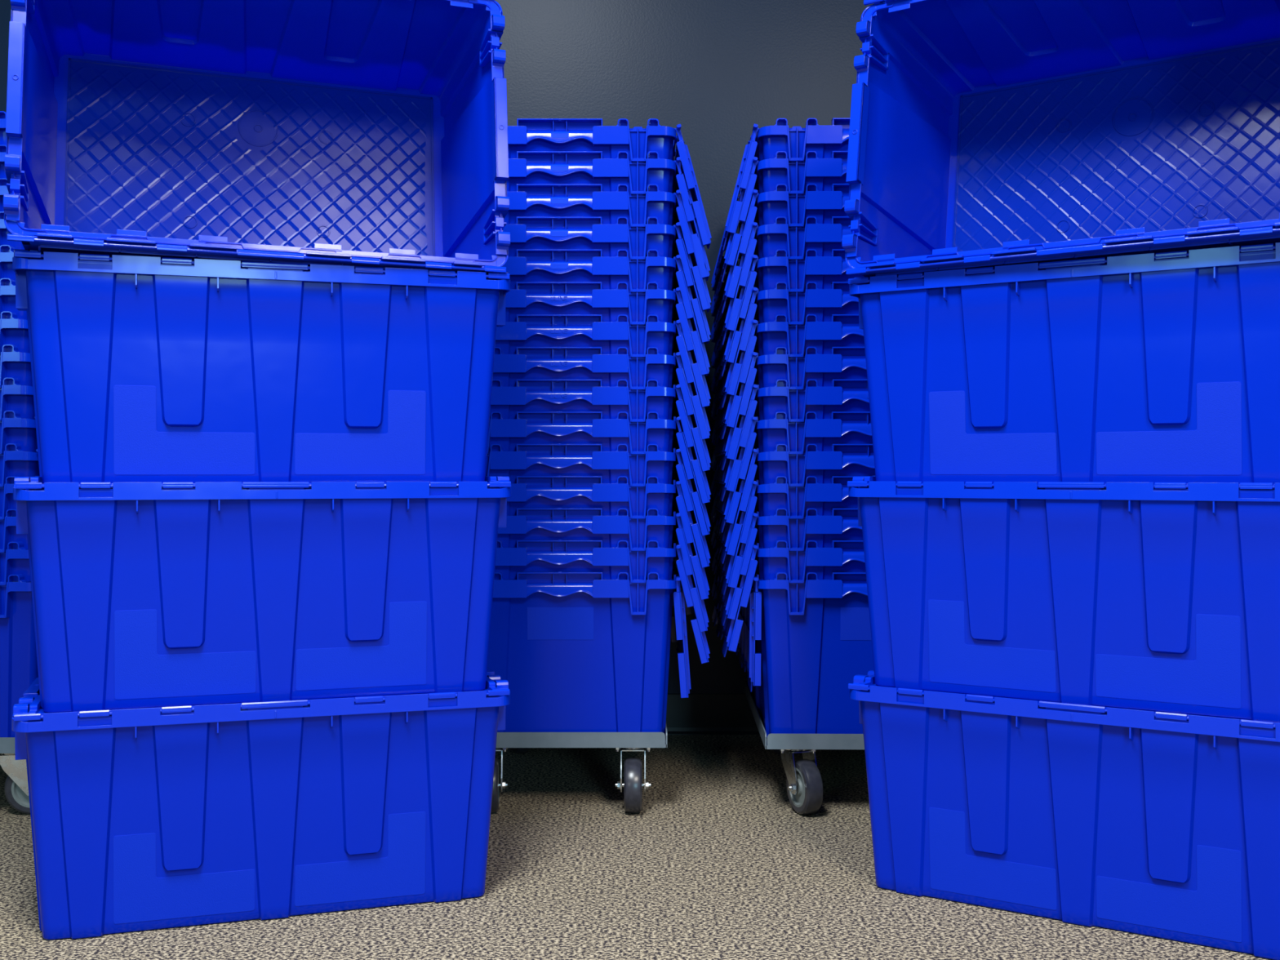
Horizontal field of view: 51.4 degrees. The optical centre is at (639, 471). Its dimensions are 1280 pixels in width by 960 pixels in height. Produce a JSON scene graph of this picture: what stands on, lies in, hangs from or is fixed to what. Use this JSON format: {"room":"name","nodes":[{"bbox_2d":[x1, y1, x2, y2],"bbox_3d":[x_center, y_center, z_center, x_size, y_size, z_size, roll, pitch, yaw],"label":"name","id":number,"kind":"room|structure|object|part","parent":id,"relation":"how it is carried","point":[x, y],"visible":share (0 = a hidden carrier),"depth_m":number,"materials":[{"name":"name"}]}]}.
{"room":"storage room","nodes":[
{"label":"storage room","id":0,"kind":"room"},
{"bbox_2d":[0,0,873,693],"bbox_3d":[0.000,-0.808,3.308,8.000,2.900,0.103,0,0,0],"label":"wall","id":1,"kind":"structure","parent":0,"point":[716,69],"depth_m":3.26,"materials":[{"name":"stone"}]},
{"bbox_2d":[666,693,759,734],"bbox_3d":[0.000,0.592,3.250,8.000,0.098,0.014,0,0,0],"label":"baseboard","id":2,"kind":"structure","parent":1,"relation":"attached to","point":[697,713],"depth_m":3.25,"materials":[{"name":"black plastic"}]},
{"bbox_2d":[0,734,1272,959],"bbox_3d":[0.000,0.651,-0.115,8.000,0.020,6.770,0,0,0],"label":"floor","id":3,"kind":"structure","parent":0,"point":[717,861],"depth_m":1.99,"materials":[{"name":"carpet"}]},
{"bbox_2d":[0,737,30,814],"bbox_3d":[-1.296,0.564,2.753,0.421,0.155,0.691,0,0,0],"label":"dolly","id":4,"kind":"object","parent":3,"relation":"on","point":[16,787],"visible":0.16,"depth_m":2.47,"materials":[{"name":"silver metal"}]},
{"bbox_2d":[0,737,15,753],"bbox_3d":[-1.306,0.501,2.754,0.400,0.029,0.640,0,0,0],"label":"tray","id":5,"kind":"object","parent":4,"relation":"on","point":[6,744],"depth_m":2.43,"materials":[{"name":"grey metal"}]},
{"bbox_2d":[0,573,38,737],"bbox_3d":[-1.299,0.347,2.753,0.475,0.324,0.687,0,0,0],"label":"storage tote","id":6,"kind":"object","parent":4,"relation":"on","point":[18,652],"visible":0.1,"depth_m":2.43,"materials":[{"name":"blue plastic"}]},
{"bbox_2d":[0,541,31,585],"bbox_3d":[-1.307,0.288,2.753,0.558,0.324,0.692,0,0,0],"label":"storage tote","id":7,"kind":"object","parent":6,"relation":"on","point":[15,560],"visible":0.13,"depth_m":2.42,"materials":[{"name":"blue plastic"}]},
{"bbox_2d":[0,508,28,552],"bbox_3d":[-1.310,0.229,2.752,0.561,0.324,0.692,0,0,0],"label":"storage tote","id":8,"kind":"object","parent":7,"relation":"on","point":[8,534],"visible":0.07,"depth_m":2.42,"materials":[{"name":"blue plastic"}]},
{"bbox_2d":[0,475,18,519],"bbox_3d":[-1.311,0.169,2.753,0.559,0.324,0.692,0,0,0],"label":"storage tote","id":9,"kind":"object","parent":8,"relation":"on","point":[6,501],"visible":0.08,"depth_m":2.42,"materials":[{"name":"blue plastic"}]},
{"bbox_2d":[0,443,39,486],"bbox_3d":[-1.312,0.110,2.753,0.562,0.324,0.692,0,0,0],"label":"storage tote","id":10,"kind":"object","parent":9,"relation":"on","point":[15,461],"visible":0.13,"depth_m":2.42,"materials":[{"name":"blue plastic"}]},
{"bbox_2d":[0,410,37,453],"bbox_3d":[-1.314,0.050,2.753,0.564,0.324,0.692,0,0,0],"label":"storage tote","id":11,"kind":"object","parent":10,"relation":"on","point":[14,428],"visible":0.11,"depth_m":2.43,"materials":[{"name":"blue plastic"}]},
{"bbox_2d":[0,377,35,421],"bbox_3d":[-1.316,-0.010,2.753,0.566,0.324,0.692,0,0,0],"label":"storage tote","id":12,"kind":"object","parent":11,"relation":"on","point":[14,396],"visible":0.09,"depth_m":2.43,"materials":[{"name":"blue plastic"}]},
{"bbox_2d":[0,344,32,387],"bbox_3d":[-1.317,-0.070,2.753,0.564,0.324,0.692,0,0,0],"label":"storage tote","id":13,"kind":"object","parent":12,"relation":"on","point":[14,363],"visible":0.09,"depth_m":2.43,"materials":[{"name":"blue plastic"}]},
{"bbox_2d":[0,311,30,355],"bbox_3d":[-1.320,-0.130,2.753,0.565,0.324,0.692,0,0,0],"label":"storage tote","id":14,"kind":"object","parent":13,"relation":"on","point":[14,331],"visible":0.06,"depth_m":2.43,"materials":[{"name":"blue plastic"}]},
{"bbox_2d":[0,278,27,319],"bbox_3d":[-1.321,-0.190,2.752,0.564,0.324,0.692,0,0,0],"label":"storage tote","id":15,"kind":"object","parent":14,"relation":"on","point":[7,286],"visible":0.05,"depth_m":2.42,"materials":[{"name":"blue plastic"}]},
{"bbox_2d":[0,244,15,280],"bbox_3d":[-1.323,-0.250,2.753,0.565,0.324,0.692,0,0,0],"label":"storage tote","id":16,"kind":"object","parent":15,"relation":"on","point":[6,251],"visible":0.06,"depth_m":2.42,"materials":[{"name":"blue plastic"}]},
{"bbox_2d":[0,211,24,249],"bbox_3d":[-1.325,-0.310,2.753,0.565,0.324,0.692,0,0,0],"label":"storage tote","id":17,"kind":"object","parent":16,"relation":"on","point":[3,232],"visible":0.06,"depth_m":2.43,"materials":[{"name":"blue plastic"}]},
{"bbox_2d":[0,177,8,211],"bbox_3d":[-1.326,-0.371,2.753,0.564,0.324,0.692,0,0,0],"label":"storage tote","id":18,"kind":"object","parent":17,"relation":"on","point":[3,181],"visible":0.03,"depth_m":2.42,"materials":[{"name":"blue plastic"}]},
{"bbox_2d":[0,144,6,177],"bbox_3d":[-1.328,-0.431,2.753,0.567,0.324,0.692,0,0,0],"label":"storage tote","id":19,"kind":"object","parent":18,"relation":"on","point":[2,147],"visible":0.02,"depth_m":2.43,"materials":[{"name":"blue plastic"}]},
{"bbox_2d":[0,111,6,145],"bbox_3d":[-1.330,-0.492,2.753,0.566,0.324,0.692,0,0,0],"label":"storage tote","id":20,"kind":"object","parent":19,"relation":"on","point":[2,114],"visible":0.04,"depth_m":2.43,"materials":[{"name":"blue plastic"}]},
{"bbox_2d":[12,666,510,939],"bbox_3d":[-0.583,0.479,2.089,0.687,0.324,0.433,0,0,-18],"label":"storage tote","id":21,"kind":"object","parent":3,"relation":"on","point":[144,819],"visible":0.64,"depth_m":1.89,"materials":[{"name":"blue plastic"}]},
{"bbox_2d":[13,475,511,712],"bbox_3d":[-0.581,0.168,2.088,0.687,0.324,0.433,0,0,-18],"label":"storage tote","id":22,"kind":"object","parent":21,"relation":"on","point":[144,594],"visible":0.97,"depth_m":1.89,"materials":[{"name":"blue plastic"}]},
{"bbox_2d":[12,248,510,484],"bbox_3d":[-0.583,-0.143,2.091,0.687,0.324,0.433,0,0,-18],"label":"storage tote","id":23,"kind":"object","parent":22,"relation":"on","point":[144,369],"visible":0.99,"depth_m":1.89,"materials":[{"name":"blue plastic"}]},
{"bbox_2d":[3,0,510,274],"bbox_3d":[-0.577,-0.512,2.047,0.692,0.470,0.376,0,0,-20],"label":"storage tote","id":24,"kind":"object","parent":23,"relation":"on","point":[359,133],"visible":0.84,"depth_m":2.14,"materials":[{"name":"blue plastic"}]},
{"bbox_3d":[-0.629,-0.475,2.191,0.583,0.363,0.004,1,-9,-20],"label":"panel","id":25,"kind":"part","parent":24,"relation":"part of","materials":[{"name":"blue plastic"}]},
{"bbox_2d":[490,724,666,813],"bbox_3d":[-0.149,0.564,2.803,0.400,0.155,0.694,0,0,0],"label":"dolly","id":26,"kind":"object","parent":3,"relation":"on","point":[519,742],"visible":0.41,"depth_m":2.48,"materials":[{"name":"silver metal"}]},
{"bbox_2d":[496,724,666,747],"bbox_3d":[-0.149,0.501,2.803,0.400,0.029,0.640,0,0,0],"label":"tray","id":27,"kind":"object","parent":26,"relation":"on","point":[504,740],"depth_m":2.48,"materials":[{"name":"grey metal"}]},
{"bbox_2d":[487,560,691,734],"bbox_3d":[-0.142,0.347,2.803,0.475,0.324,0.687,0,0,0],"label":"storage tote","id":28,"kind":"object","parent":26,"relation":"on","point":[575,651],"visible":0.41,"depth_m":2.48,"materials":[{"name":"blue plastic"}]},
{"bbox_2d":[493,531,710,663],"bbox_3d":[-0.148,0.288,2.803,0.561,0.324,0.692,0,0,0],"label":"storage tote","id":29,"kind":"object","parent":28,"relation":"on","point":[529,555],"visible":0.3,"depth_m":2.47,"materials":[{"name":"blue plastic"}]},
{"bbox_2d":[496,505,708,631],"bbox_3d":[-0.149,0.229,2.803,0.559,0.324,0.692,0,0,0],"label":"storage tote","id":30,"kind":"object","parent":29,"relation":"on","point":[529,523],"visible":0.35,"depth_m":2.47,"materials":[{"name":"blue plastic"}]},
{"bbox_2d":[495,475,709,599],"bbox_3d":[-0.149,0.169,2.804,0.562,0.324,0.692,0,0,0],"label":"storage tote","id":31,"kind":"object","parent":30,"relation":"on","point":[529,491],"visible":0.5,"depth_m":2.48,"materials":[{"name":"blue plastic"}]},
{"bbox_2d":[485,443,710,568],"bbox_3d":[-0.149,0.110,2.803,0.565,0.324,0.692,0,0,0],"label":"storage tote","id":32,"kind":"object","parent":31,"relation":"on","point":[559,459],"visible":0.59,"depth_m":2.47,"materials":[{"name":"blue plastic"}]},
{"bbox_2d":[487,411,711,536],"bbox_3d":[-0.149,0.050,2.803,0.565,0.324,0.692,0,0,0],"label":"storage tote","id":33,"kind":"object","parent":32,"relation":"on","point":[529,427],"visible":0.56,"depth_m":2.47,"materials":[{"name":"blue plastic"}]},
{"bbox_2d":[489,378,711,503],"bbox_3d":[-0.149,-0.010,2.803,0.567,0.324,0.692,0,0,0],"label":"storage tote","id":34,"kind":"object","parent":33,"relation":"on","point":[559,394],"visible":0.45,"depth_m":2.47,"materials":[{"name":"blue plastic"}]},
{"bbox_2d":[492,346,711,471],"bbox_3d":[-0.149,-0.070,2.804,0.566,0.324,0.692,0,0,0],"label":"storage tote","id":35,"kind":"object","parent":34,"relation":"on","point":[529,362],"visible":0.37,"depth_m":2.47,"materials":[{"name":"blue plastic"}]},
{"bbox_2d":[494,314,711,439],"bbox_3d":[-0.149,-0.130,2.804,0.564,0.324,0.692,0,0,0],"label":"storage tote","id":36,"kind":"object","parent":35,"relation":"on","point":[529,330],"visible":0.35,"depth_m":2.47,"materials":[{"name":"blue plastic"}]},
{"bbox_2d":[505,281,711,407],"bbox_3d":[-0.149,-0.190,2.803,0.565,0.324,0.692,0,0,0],"label":"storage tote","id":37,"kind":"object","parent":36,"relation":"on","point":[528,297],"visible":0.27,"depth_m":2.48,"materials":[{"name":"blue plastic"}]},
{"bbox_2d":[500,248,710,375],"bbox_3d":[-0.149,-0.250,2.802,0.563,0.324,0.692,0,0,0],"label":"storage tote","id":38,"kind":"object","parent":37,"relation":"on","point":[589,264],"visible":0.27,"depth_m":2.48,"materials":[{"name":"blue plastic"}]},
{"bbox_2d":[497,217,711,343],"bbox_3d":[-0.149,-0.310,2.803,0.566,0.324,0.692,0,0,0],"label":"storage tote","id":39,"kind":"object","parent":38,"relation":"on","point":[529,233],"visible":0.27,"depth_m":2.48,"materials":[{"name":"blue plastic"}]},
{"bbox_2d":[503,184,711,312],"bbox_3d":[-0.148,-0.371,2.804,0.565,0.324,0.692,0,0,0],"label":"storage tote","id":40,"kind":"object","parent":39,"relation":"on","point":[529,200],"visible":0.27,"depth_m":2.48,"materials":[{"name":"blue plastic"}]},
{"bbox_2d":[506,151,710,280],"bbox_3d":[-0.149,-0.431,2.803,0.563,0.324,0.692,0,0,0],"label":"storage tote","id":41,"kind":"object","parent":40,"relation":"on","point":[529,167],"visible":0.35,"depth_m":2.48,"materials":[{"name":"blue plastic"}]},
{"bbox_2d":[507,118,711,248],"bbox_3d":[-0.148,-0.492,2.804,0.566,0.324,0.692,0,0,0],"label":"storage tote","id":42,"kind":"object","parent":41,"relation":"on","point":[529,134],"visible":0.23,"depth_m":2.48,"materials":[{"name":"blue plastic"}]},
{"bbox_3d":[-0.013,0.520,2.541,0.076,0.018,0.064,0,0,0],"label":"mounting plate","id":43,"kind":"part","parent":26,"relation":"part of","materials":[{"name":"silver metal"}]},
{"bbox_2d":[744,680,864,814],"bbox_3d":[0.439,0.564,2.785,0.400,0.155,0.690,0,0,1],"label":"dolly","id":44,"kind":"object","parent":3,"relation":"on","point":[804,783],"visible":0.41,"depth_m":2.47,"materials":[{"name":"silver metal"}]},
{"bbox_3d":[0.297,0.520,2.527,0.076,0.018,0.064,0,0,1],"label":"mounting plate","id":45,"kind":"part","parent":44,"relation":"part of","materials":[{"name":"silver metal"}]},
{"bbox_2d":[744,680,864,749],"bbox_3d":[0.439,0.501,2.786,0.400,0.029,0.640,0,0,1],"label":"tray","id":46,"kind":"object","parent":44,"relation":"on","point":[773,741],"depth_m":2.47,"materials":[{"name":"grey metal"}]},
{"bbox_2d":[735,571,874,737],"bbox_3d":[0.448,0.347,2.798,0.475,0.324,0.687,0,0,1],"label":"storage tote","id":47,"kind":"object","parent":44,"relation":"on","point":[800,646],"visible":0.3,"depth_m":2.48,"materials":[{"name":"blue plastic"}]},
{"bbox_2d":[711,540,865,657],"bbox_3d":[0.441,0.288,2.798,0.559,0.324,0.692,0,0,1],"label":"storage tote","id":48,"kind":"object","parent":47,"relation":"on","point":[842,556],"visible":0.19,"depth_m":2.47,"materials":[{"name":"blue plastic"}]},
{"bbox_2d":[711,507,862,626],"bbox_3d":[0.440,0.229,2.799,0.560,0.324,0.692,0,0,1],"label":"storage tote","id":49,"kind":"object","parent":48,"relation":"on","point":[842,524],"visible":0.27,"depth_m":2.47,"materials":[{"name":"blue plastic"}]},
{"bbox_2d":[711,475,867,595],"bbox_3d":[0.441,0.169,2.799,0.562,0.324,0.692,0,0,1],"label":"storage tote","id":50,"kind":"object","parent":49,"relation":"on","point":[765,499],"visible":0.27,"depth_m":2.47,"materials":[{"name":"blue plastic"}]},
{"bbox_2d":[711,444,875,564],"bbox_3d":[0.441,0.110,2.798,0.564,0.324,0.692,0,0,1],"label":"storage tote","id":51,"kind":"object","parent":50,"relation":"on","point":[843,460],"visible":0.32,"depth_m":2.47,"materials":[{"name":"blue plastic"}]},
{"bbox_2d":[710,411,872,532],"bbox_3d":[0.439,0.050,2.799,0.563,0.324,0.692,0,0,1],"label":"storage tote","id":52,"kind":"object","parent":51,"relation":"on","point":[842,427],"visible":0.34,"depth_m":2.47,"materials":[{"name":"blue plastic"}]},
{"bbox_2d":[710,379,870,501],"bbox_3d":[0.440,-0.010,2.798,0.564,0.324,0.692,0,0,1],"label":"storage tote","id":53,"kind":"object","parent":52,"relation":"on","point":[843,395],"visible":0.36,"depth_m":2.47,"materials":[{"name":"blue plastic"}]},
{"bbox_2d":[711,346,866,471],"bbox_3d":[0.441,-0.070,2.798,0.563,0.324,0.692,0,0,1],"label":"storage tote","id":54,"kind":"object","parent":53,"relation":"on","point":[843,362],"visible":0.22,"depth_m":2.47,"materials":[{"name":"blue plastic"}]},
{"bbox_2d":[711,314,864,445],"bbox_3d":[0.440,-0.130,2.798,0.563,0.324,0.692,0,0,1],"label":"storage tote","id":55,"kind":"object","parent":54,"relation":"on","point":[843,330],"visible":0.2,"depth_m":2.47,"materials":[{"name":"blue plastic"}]},
{"bbox_2d":[711,281,858,420],"bbox_3d":[0.441,-0.190,2.798,0.565,0.324,0.692,0,0,1],"label":"storage tote","id":56,"kind":"object","parent":55,"relation":"on","point":[764,305],"visible":0.22,"depth_m":2.47,"materials":[{"name":"blue plastic"}]},
{"bbox_2d":[711,248,863,394],"bbox_3d":[0.441,-0.250,2.798,0.566,0.324,0.692,0,0,1],"label":"storage tote","id":57,"kind":"object","parent":56,"relation":"on","point":[764,273],"visible":0.14,"depth_m":2.47,"materials":[{"name":"blue plastic"}]},
{"bbox_2d":[711,216,852,368],"bbox_3d":[0.440,-0.310,2.798,0.563,0.324,0.692,0,0,1],"label":"storage tote","id":58,"kind":"object","parent":57,"relation":"on","point":[764,241],"visible":0.19,"depth_m":2.47,"materials":[{"name":"blue plastic"}]},
{"bbox_2d":[710,183,849,342],"bbox_3d":[0.440,-0.371,2.798,0.564,0.324,0.692,0,0,1],"label":"storage tote","id":59,"kind":"object","parent":58,"relation":"on","point":[764,208],"visible":0.19,"depth_m":2.47,"materials":[{"name":"blue plastic"}]},
{"bbox_2d":[710,151,848,316],"bbox_3d":[0.441,-0.431,2.799,0.566,0.324,0.692,0,0,1],"label":"storage tote","id":60,"kind":"object","parent":59,"relation":"on","point":[765,175],"visible":0.16,"depth_m":2.47,"materials":[{"name":"blue plastic"}]},
{"bbox_2d":[711,117,849,291],"bbox_3d":[0.441,-0.492,2.797,0.564,0.324,0.692,0,0,1],"label":"storage tote","id":61,"kind":"object","parent":60,"relation":"on","point":[764,142],"visible":0.22,"depth_m":2.47,"materials":[{"name":"blue plastic"}]},
{"bbox_2d":[848,670,1279,959],"bbox_3d":[0.720,0.479,2.046,0.687,0.324,0.433,0,0,32],"label":"storage tote","id":62,"kind":"object","parent":3,"relation":"on","point":[1159,824],"visible":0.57,"depth_m":1.87,"materials":[{"name":"blue plastic"}]},
{"bbox_2d":[847,475,1279,723],"bbox_3d":[0.719,0.168,2.046,0.687,0.324,0.433,0,0,32],"label":"storage tote","id":63,"kind":"object","parent":62,"relation":"on","point":[1158,597],"visible":0.93,"depth_m":1.87,"materials":[{"name":"blue plastic"}]},
{"bbox_2d":[848,242,1279,484],"bbox_3d":[0.720,-0.143,2.046,0.687,0.324,0.433,0,0,32],"label":"storage tote","id":64,"kind":"object","parent":63,"relation":"on","point":[1163,366],"visible":0.98,"depth_m":1.87,"materials":[{"name":"blue plastic"}]},
{"bbox_2d":[841,0,1279,277],"bbox_3d":[0.697,-0.513,1.994,0.689,0.467,0.378,0,0,34],"label":"storage tote","id":65,"kind":"object","parent":64,"relation":"on","point":[983,133],"visible":0.82,"depth_m":2.11,"materials":[{"name":"blue plastic"}]},
{"bbox_3d":[0.783,-0.474,2.120,0.583,0.363,0.004,0,-9,34],"label":"panel","id":66,"kind":"part","parent":65,"relation":"part of","materials":[{"name":"blue plastic"}]}
]}

